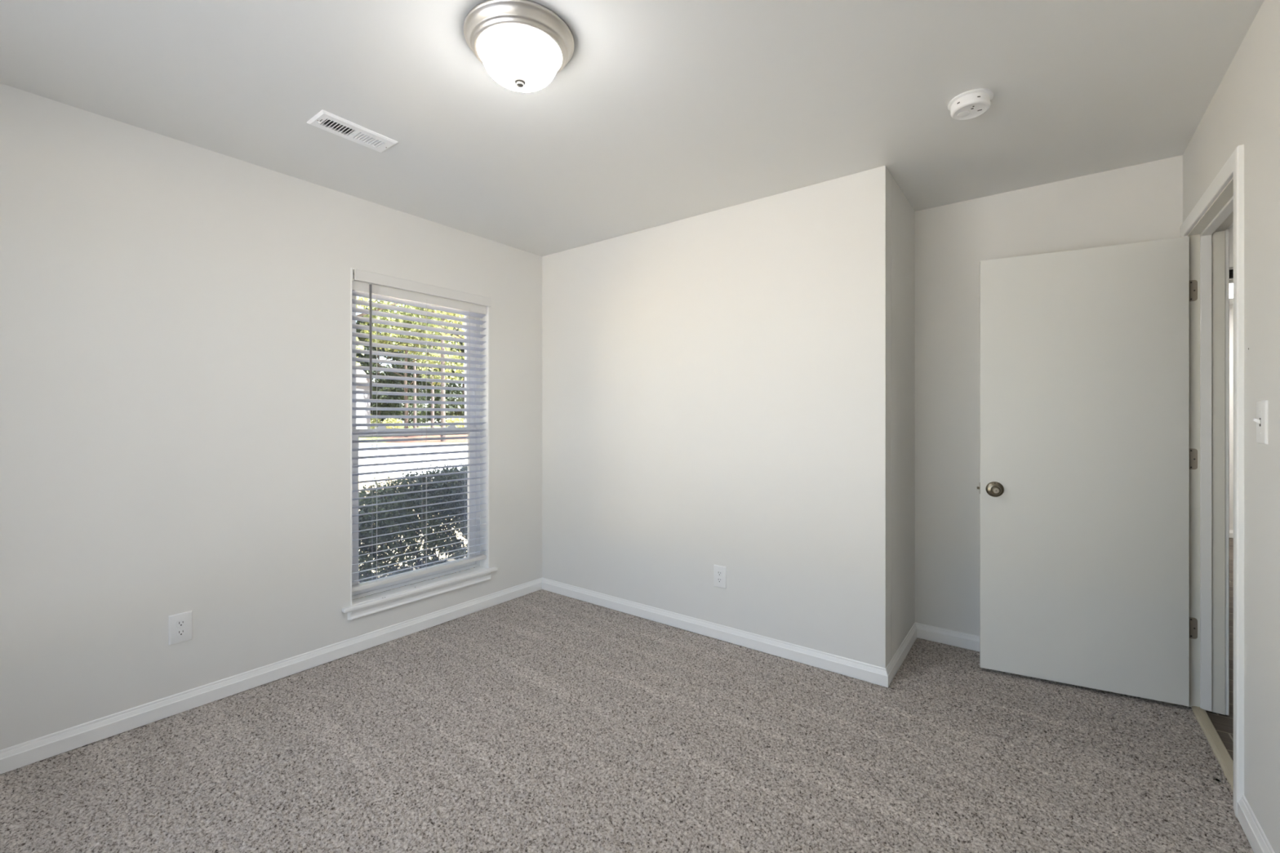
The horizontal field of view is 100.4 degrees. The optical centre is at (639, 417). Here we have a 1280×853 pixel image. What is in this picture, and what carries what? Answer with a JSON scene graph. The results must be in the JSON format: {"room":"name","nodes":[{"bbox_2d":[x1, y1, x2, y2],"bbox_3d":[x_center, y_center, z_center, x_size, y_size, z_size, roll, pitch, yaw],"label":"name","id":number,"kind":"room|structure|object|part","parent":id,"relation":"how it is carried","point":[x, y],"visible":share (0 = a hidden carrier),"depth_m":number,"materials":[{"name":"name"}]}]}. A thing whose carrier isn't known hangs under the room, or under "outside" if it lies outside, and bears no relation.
{"room":"empty bedroom","nodes":[
{"label":"empty bedroom","id":0,"kind":"room"},
{"bbox_2d":[0,83,542,764],"bbox_3d":[-1.822,0.047,2.592,0.150,2.460,3.690,0,0,37],"label":"wall","id":1,"kind":"structure","parent":0,"point":[175,314],"depth_m":2.28,"materials":[{"name":"paint"}]},
{"bbox_2d":[168,610,192,644],"bbox_3d":[-1.961,0.899,2.278,0.009,0.124,0.079,0,0,37],"label":"power outlet","id":2,"kind":"object","parent":1,"relation":"attached to","point":[180,625],"visible":1,"depth_m":2.27,"materials":[{"name":"white plastic"}]},
{"bbox_2d":[176,628,186,636],"bbox_3d":[-1.959,0.918,2.277,0.003,0.027,0.034,0,0,37],"label":"receptacle","id":3,"kind":"object","parent":2,"relation":"attached to","point":[180,632],"depth_m":2.28,"materials":[{"name":"grey plastic"}]},
{"bbox_2d":[176,619,186,627],"bbox_3d":[-1.959,0.879,2.277,0.003,0.027,0.034,0,0,37],"label":"receptacle","id":4,"kind":"object","parent":2,"relation":"attached to","point":[180,623],"depth_m":2.28,"materials":[{"name":"grey plastic"}]},
{"bbox_2d":[0,577,542,774],"bbox_3d":[-1.757,1.217,2.543,0.014,0.080,3.450,0,0,37],"label":"baseboard","id":5,"kind":"structure","parent":1,"relation":"attached to","point":[40,748],"depth_m":2.40,"materials":[{"name":"white paint"}]},
{"bbox_2d":[342,267,497,620],"bbox_3d":[-1.325,0.137,3.233,0.198,1.872,0.981,0,0,37],"label":"window","id":6,"kind":"structure","parent":1,"relation":"in","point":[371,604],"depth_m":3.37,"materials":[{"name":"white paint"}]},
{"bbox_3d":[-1.381,-0.326,3.276,0.027,0.877,0.820,0,0,37],"label":"sash","id":7,"kind":"part","parent":6,"relation":"part of","materials":[{"name":"white plastic"}]},
{"bbox_3d":[-1.356,0.523,3.257,0.024,0.916,0.820,0,0,37],"label":"sash","id":8,"kind":"part","parent":6,"relation":"part of","materials":[{"name":"white plastic"}]},
{"bbox_3d":[-1.294,1.013,3.210,0.121,0.022,0.981,0,0,37],"label":"sill","id":9,"kind":"part","parent":6,"relation":"part of","materials":[{"name":"white paint"}]},
{"bbox_2d":[351,268,491,592],"bbox_3d":[-1.287,0.070,3.217,0.071,1.734,0.892,0,0,37],"label":"window blind","id":10,"kind":"object","parent":6,"relation":"attached to","point":[366,284],"visible":0.84,"depth_m":3.15,"materials":[{"name":"white plastic"}]},
{"bbox_3d":[-1.477,0.107,2.981,0.054,1.630,0.014,0,0,37],"label":"ladder cord","id":11,"kind":"part","parent":10,"relation":"part of","materials":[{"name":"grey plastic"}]},
{"bbox_3d":[-1.301,-0.716,3.215,0.044,0.062,0.869,0,0,37],"label":"head rail","id":12,"kind":"part","parent":10,"relation":"part of","materials":[{"name":"white"}]},
{"bbox_3d":[-1.300,0.925,3.212,0.050,0.023,0.864,0,0,37],"label":"rail","id":13,"kind":"part","parent":10,"relation":"part of","materials":[{"name":"white plastic"}]},
{"bbox_3d":[-1.114,0.107,3.459,0.054,1.630,0.013,0,0,37],"label":"ladder cord","id":14,"kind":"part","parent":10,"relation":"part of","materials":[{"name":"white fabric"}]},
{"bbox_2d":[355,296,396,365],"bbox_3d":[-11.307,-4.814,18.001,7.462,12.846,7.596,0,0,18],"label":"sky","id":15,"kind":"structure","parent":0,"point":[362,347],"depth_m":19.61,"materials":[{"name":"white"}]},
{"bbox_2d":[422,310,464,345],"bbox_3d":[-8.590,-4.988,30.178,8.853,13.194,8.332,0,0,37],"label":"broadleaf tree","id":16,"kind":"object","parent":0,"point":[443,313],"visible":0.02,"depth_m":28.45,"materials":[{"name":"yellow plant"}]},
{"bbox_2d":[0,537,1253,852],"bbox_3d":[2.034,1.325,3.042,5.750,0.143,9.070,0,0,37],"label":"floor","id":17,"kind":"structure","parent":0,"point":[541,721],"depth_m":1.96,"materials":[{"name":"carpet"}]},
{"bbox_2d":[1191,706,1233,791],"bbox_3d":[2.178,1.258,1.998,0.043,0.022,0.760,0,0,37],"label":"threshold strip","id":18,"kind":"object","parent":17,"relation":"on","point":[1222,755],"visible":0.65,"depth_m":2.04,"materials":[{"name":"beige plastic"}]},
{"bbox_2d":[0,0,1263,304],"bbox_3d":[2.104,-1.253,3.052,5.850,0.140,9.170,0,0,37],"label":"ceiling","id":19,"kind":"structure","parent":0,"point":[660,112],"depth_m":1.95,"materials":[{"name":"paint"}]},
{"bbox_2d":[306,109,398,152],"bbox_3d":[-1.186,-1.208,2.211,0.143,0.080,0.300,0,0,37],"label":"ceiling vent","id":20,"kind":"object","parent":19,"relation":"in","point":[326,121],"visible":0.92,"depth_m":2.20,"materials":[{"name":"white metal"}]},
{"bbox_2d":[463,0,574,92],"bbox_3d":[-0.374,-1.108,1.665,0.336,0.150,0.336,0,0,37],"label":"ceiling light","id":21,"kind":"object","parent":19,"relation":"attached to","point":[522,45],"visible":1,"depth_m":1.58,"materials":[{"name":"white glass"}]},
{"bbox_2d":[947,88,993,119],"bbox_3d":[1.231,-1.161,1.988,0.145,0.045,0.145,0,0,37],"label":"smoke detector","id":22,"kind":"object","parent":19,"relation":"attached to","point":[969,104],"visible":1,"depth_m":1.96,"materials":[{"name":"white plastic"}]},
{"bbox_2d":[1229,280,1233,297],"bbox_3d":[5.396,-1.166,4.866,0.720,0.034,0.840,0,0,37],"label":"recessed light","id":23,"kind":"object","parent":19,"relation":"in","point":[1231,282],"visible":0.04,"depth_m":4.77,"materials":[{"name":"white paint"}]},
{"bbox_2d":[1229,266,1233,279],"bbox_3d":[4.843,-1.177,4.369,0.600,0.012,0.480,0,0,37],"label":"ceiling vent","id":24,"kind":"object","parent":19,"relation":"in","point":[1231,269],"visible":0.1,"depth_m":4.36,"materials":[{"name":"black metal"}]},
{"bbox_2d":[542,165,891,668],"bbox_3d":[0.252,0.047,3.259,2.349,2.460,0.120,0,0,37],"label":"wall","id":25,"kind":"structure","parent":0,"point":[717,384],"depth_m":2.96,"materials":[{"name":"paint"}]},
{"bbox_2d":[542,577,888,687],"bbox_3d":[0.217,1.217,3.201,2.363,0.080,0.014,0,0,37],"label":"baseboard","id":26,"kind":"structure","parent":25,"relation":"attached to","point":[856,669],"depth_m":2.97,"materials":[{"name":"white paint"}]},
{"bbox_2d":[714,564,726,588],"bbox_3d":[0.453,0.903,3.026,0.079,0.124,0.009,0,0,37],"label":"power outlet","id":27,"kind":"object","parent":25,"relation":"attached to","point":[720,571],"visible":1,"depth_m":3.02,"materials":[{"name":"white plastic"}]},
{"bbox_2d":[716,577,722,582],"bbox_3d":[0.452,0.923,3.023,0.034,0.027,0.003,0,0,37],"label":"receptacle","id":28,"kind":"object","parent":27,"relation":"attached to","point":[718,580],"depth_m":3.02,"materials":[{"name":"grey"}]},
{"bbox_2d":[716,570,722,576],"bbox_3d":[0.452,0.884,3.023,0.034,0.027,0.003,0,0,37],"label":"receptacle","id":29,"kind":"object","parent":27,"relation":"attached to","point":[719,573],"depth_m":3.02,"materials":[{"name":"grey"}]},
{"bbox_2d":[891,175,915,658],"bbox_3d":[1.353,0.047,2.866,0.120,2.460,0.586,0,0,37],"label":"wall","id":30,"kind":"structure","parent":0,"point":[903,215],"depth_m":2.81,"materials":[{"name":"paint"}]},
{"bbox_2d":[885,622,916,686],"bbox_3d":[1.366,1.217,2.772,0.014,0.080,0.720,0,0,37],"label":"baseboard","id":31,"kind":"structure","parent":30,"relation":"attached to","point":[900,655],"depth_m":2.73,"materials":[{"name":"white paint"}]},
{"bbox_2d":[915,155,1182,648],"bbox_3d":[2.045,0.047,2.784,1.322,2.460,0.120,0,0,37],"label":"wall","id":32,"kind":"structure","parent":0,"point":[1144,202],"depth_m":2.92,"materials":[{"name":"paint"}]},
{"bbox_2d":[915,622,979,651],"bbox_3d":[2.008,1.217,2.728,1.090,0.080,0.014,0,0,37],"label":"baseboard","id":33,"kind":"structure","parent":32,"relation":"attached to","point":[956,638],"depth_m":2.95,"materials":[{"name":"white paint"}]},
{"bbox_2d":[1182,0,1279,852],"bbox_3d":[1.198,0.047,0.667,0.112,2.460,4.276,0,0,37],"label":"wall","id":34,"kind":"structure","parent":0,"point":[1244,108],"depth_m":1.55,"materials":[{"name":"paint"}]},
{"bbox_2d":[977,236,1197,706],"bbox_3d":[2.040,0.232,2.474,0.808,2.017,0.158,0,0,28],"label":"door","id":35,"kind":"structure","parent":34,"relation":"in","point":[1086,458],"depth_m":2.44,"materials":[{"name":"white paint"}]},
{"bbox_3d":[1.723,0.352,2.584,0.044,0.044,0.051,0,0,28],"label":"knob","id":36,"kind":"part","parent":35,"relation":"part of","materials":[{"name":"silver metal"}]},
{"bbox_2d":[1179,144,1244,817],"bbox_3d":[2.197,0.203,1.983,0.145,2.109,0.886,0,0,37],"label":"trim","id":37,"kind":"structure","parent":34,"relation":"attached to","point":[1207,225],"depth_m":2.26,"materials":[{"name":"white paint"}]},
{"bbox_3d":[2.248,0.203,1.944,0.016,2.109,0.886,0,0,37],"label":"casing","id":38,"kind":"part","parent":37,"relation":"part of","materials":[{"name":"white paint"}]},
{"bbox_2d":[1237,794,1275,852],"bbox_3d":[0.904,1.217,0.384,0.014,0.080,3.228,0,0,37],"label":"baseboard","id":39,"kind":"structure","parent":34,"relation":"attached to","point":[1255,834],"depth_m":1.57,"materials":[{"name":"white paint"}]},
{"bbox_2d":[1253,400,1267,444],"bbox_3d":[1.765,0.013,1.522,0.020,0.124,0.079,0,0,37],"label":"light switch","id":40,"kind":"object","parent":34,"relation":"attached to","point":[1261,420],"visible":1,"depth_m":1.51,"materials":[{"name":"white plastic"}]},
{"bbox_2d":[1229,304,1233,529],"bbox_3d":[6.320,0.047,5.545,2.149,2.460,0.100,0,0,37],"label":"wall","id":41,"kind":"structure","parent":0,"point":[1231,306],"depth_m":5.58,"materials":[{"name":"paint"}]},
{"bbox_2d":[1229,529,1233,537],"bbox_3d":[6.246,1.217,5.530,2.049,0.080,0.014,0,0,37],"label":"baseboard","id":42,"kind":"structure","parent":41,"relation":"attached to","point":[1231,531],"depth_m":5.58,"materials":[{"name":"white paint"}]},
{"label":"outside","id":43,"kind":"structure","parent":0,"visible":0},
{"bbox_2d":[358,444,467,478],"bbox_3d":[-10.498,1.801,21.512,16.123,0.412,19.952,0,0,-13],"label":"road","id":44,"kind":"structure","parent":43,"point":[408,451],"depth_m":20.40,"materials":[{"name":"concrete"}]},
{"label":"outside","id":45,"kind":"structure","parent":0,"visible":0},
{"bbox_2d":[352,442,471,599],"bbox_3d":[-23.511,1.757,40.054,160.000,0.300,150.000,0,0,37],"label":"lawn","id":46,"kind":"structure","parent":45,"point":[360,478],"depth_m":13.28,"materials":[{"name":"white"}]},
{"bbox_2d":[353,460,475,599],"bbox_3d":[-1.727,1.017,5.281,1.246,1.190,4.095,0,0,37],"label":"hedge","id":47,"kind":"object","parent":46,"relation":"on","point":[365,526],"visible":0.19,"depth_m":4.59,"materials":[{"name":"green plant"}]},
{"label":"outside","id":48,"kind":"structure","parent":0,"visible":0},
{"bbox_2d":[370,425,457,428],"bbox_3d":[-37.553,1.504,120.410,176.002,0.405,129.950,0,0,37],"label":"yard","id":49,"kind":"structure","parent":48,"point":[424,426],"depth_m":76.79,"materials":[{"name":"green plant"}]},
{"bbox_2d":[355,338,397,422],"bbox_3d":[-37.012,-5.857,71.802,8.823,14.332,8.926,0,0,37],"label":"tree","id":50,"kind":"object","parent":49,"relation":"on","point":[367,348],"visible":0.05,"depth_m":71.21,"materials":[{"name":"green plant"}]},
{"bbox_2d":[356,345,404,414],"bbox_3d":[-48.370,-6.436,97.136,9.183,15.492,10.367,0,0,37],"label":"tree","id":51,"kind":"object","parent":49,"relation":"on","point":[375,381],"visible":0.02,"depth_m":97.90,"materials":[{"name":"green plant"}]},
{"bbox_2d":[355,301,413,426],"bbox_3d":[-28.662,-5.558,59.791,7.408,13.733,9.034,0,0,15],"label":"tree","id":52,"kind":"object","parent":49,"relation":"on","point":[359,355],"visible":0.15,"depth_m":59.13,"materials":[{"name":"green plant"}]},
{"bbox_2d":[401,373,426,422],"bbox_3d":[-51.210,-5.740,117.890,10.304,14.097,7.879,0,0,37],"label":"tree","id":53,"kind":"object","parent":49,"relation":"on","point":[421,397],"visible":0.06,"depth_m":116.32,"materials":[{"name":"green plant"}]},
{"bbox_2d":[387,346,448,427],"bbox_3d":[-28.968,-5.805,70.148,8.111,14.228,10.201,0,0,-34],"label":"tree","id":54,"kind":"object","parent":49,"relation":"on","point":[409,367],"visible":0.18,"depth_m":68.06,"materials":[{"name":"green plant"}]},
{"bbox_2d":[424,364,462,412],"bbox_3d":[-28.588,-4.508,80.207,8.890,11.638,10.398,0,0,-16],"label":"tree","id":55,"kind":"object","parent":49,"relation":"on","point":[451,384],"visible":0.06,"depth_m":77.25,"materials":[{"name":"green plant"}]},
{"bbox_2d":[422,320,464,426],"bbox_3d":[-19.898,-6.004,60.225,9.461,14.625,9.688,0,0,37],"label":"tree","id":56,"kind":"object","parent":49,"relation":"on","point":[452,399],"visible":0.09,"depth_m":57.13,"materials":[{"name":"green plant"}]},
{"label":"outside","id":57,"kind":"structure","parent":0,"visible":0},
{"bbox_2d":[358,436,386,442],"bbox_3d":[-22.020,1.655,46.000,54.372,0.705,24.000,0,0,0],"label":"bank","id":58,"kind":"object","parent":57,"point":[375,437],"depth_m":38.68,"materials":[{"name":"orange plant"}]},
{"bbox_2d":[355,364,373,429],"bbox_3d":[-30.416,-1.793,49.495,7.900,6.400,9.500,0,0,-6],"label":"house","id":59,"kind":"structure","parent":58,"relation":"on","point":[362,420],"depth_m":52.03,"materials":[{"name":"grey"}]},
{"bbox_2d":[370,414,381,428],"bbox_3d":[-28.994,0.566,57.017,2.523,1.935,2.510,0,0,37],"label":"round shrub","id":60,"kind":"object","parent":58,"relation":"on","point":[375,420],"visible":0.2,"depth_m":57.08,"materials":[{"name":"green plant"}]},
{"bbox_2d":[381,434,467,442],"bbox_3d":[-14.863,1.647,46.000,27.808,0.718,23.800,0,0,0],"label":"bed","id":61,"kind":"object","parent":58,"relation":"on","point":[458,435],"visible":0.07,"depth_m":38.38,"materials":[{"name":"white"}]},
{"bbox_2d":[381,417,403,428],"bbox_3d":[-25.998,0.735,55.981,2.183,1.524,2.233,0,0,-27],"label":"round shrub","id":62,"kind":"object","parent":61,"relation":"on","point":[393,420],"visible":0.53,"depth_m":55.63,"materials":[{"name":"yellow plant"}]},
{"bbox_2d":[355,296,464,436],"bbox_3d":[-17.143,-5.194,41.451,7.777,13.432,8.521,0,0,37],"label":"broadleaf tree","id":63,"kind":"object","parent":61,"relation":"on","point":[381,341],"visible":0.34,"depth_m":40.44,"materials":[{"name":"green plant"}]},
{"bbox_2d":[413,330,416,428],"bbox_3d":[-20.357,-7.068,47.804,3.008,17.002,3.485,0,0,37],"label":"pine tree","id":64,"kind":"object","parent":61,"relation":"on","point":[414,366],"visible":0.02,"depth_m":47.90,"materials":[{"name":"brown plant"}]},
{"bbox_2d":[427,317,448,427],"bbox_3d":[-20.566,-7.096,53.265,3.834,16.936,3.347,0,0,-1],"label":"pine tree","id":65,"kind":"object","parent":61,"relation":"on","point":[432,390],"visible":0.02,"depth_m":52.89,"materials":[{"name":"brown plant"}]},
{"bbox_2d":[416,306,462,441],"bbox_3d":[-12.756,-6.078,34.588,4.044,15.347,3.616,0,0,-20],"label":"pine tree","id":66,"kind":"object","parent":61,"relation":"on","point":[442,370],"visible":0.06,"depth_m":34.87,"materials":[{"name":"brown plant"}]},
{"bbox_2d":[445,417,464,427],"bbox_3d":[-18.005,0.653,52.004,2.297,1.795,2.282,0,0,37],"label":"round shrub","id":67,"kind":"object","parent":61,"relation":"on","point":[452,420],"visible":0.35,"depth_m":51.62,"materials":[{"name":"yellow plant"}]}
]}

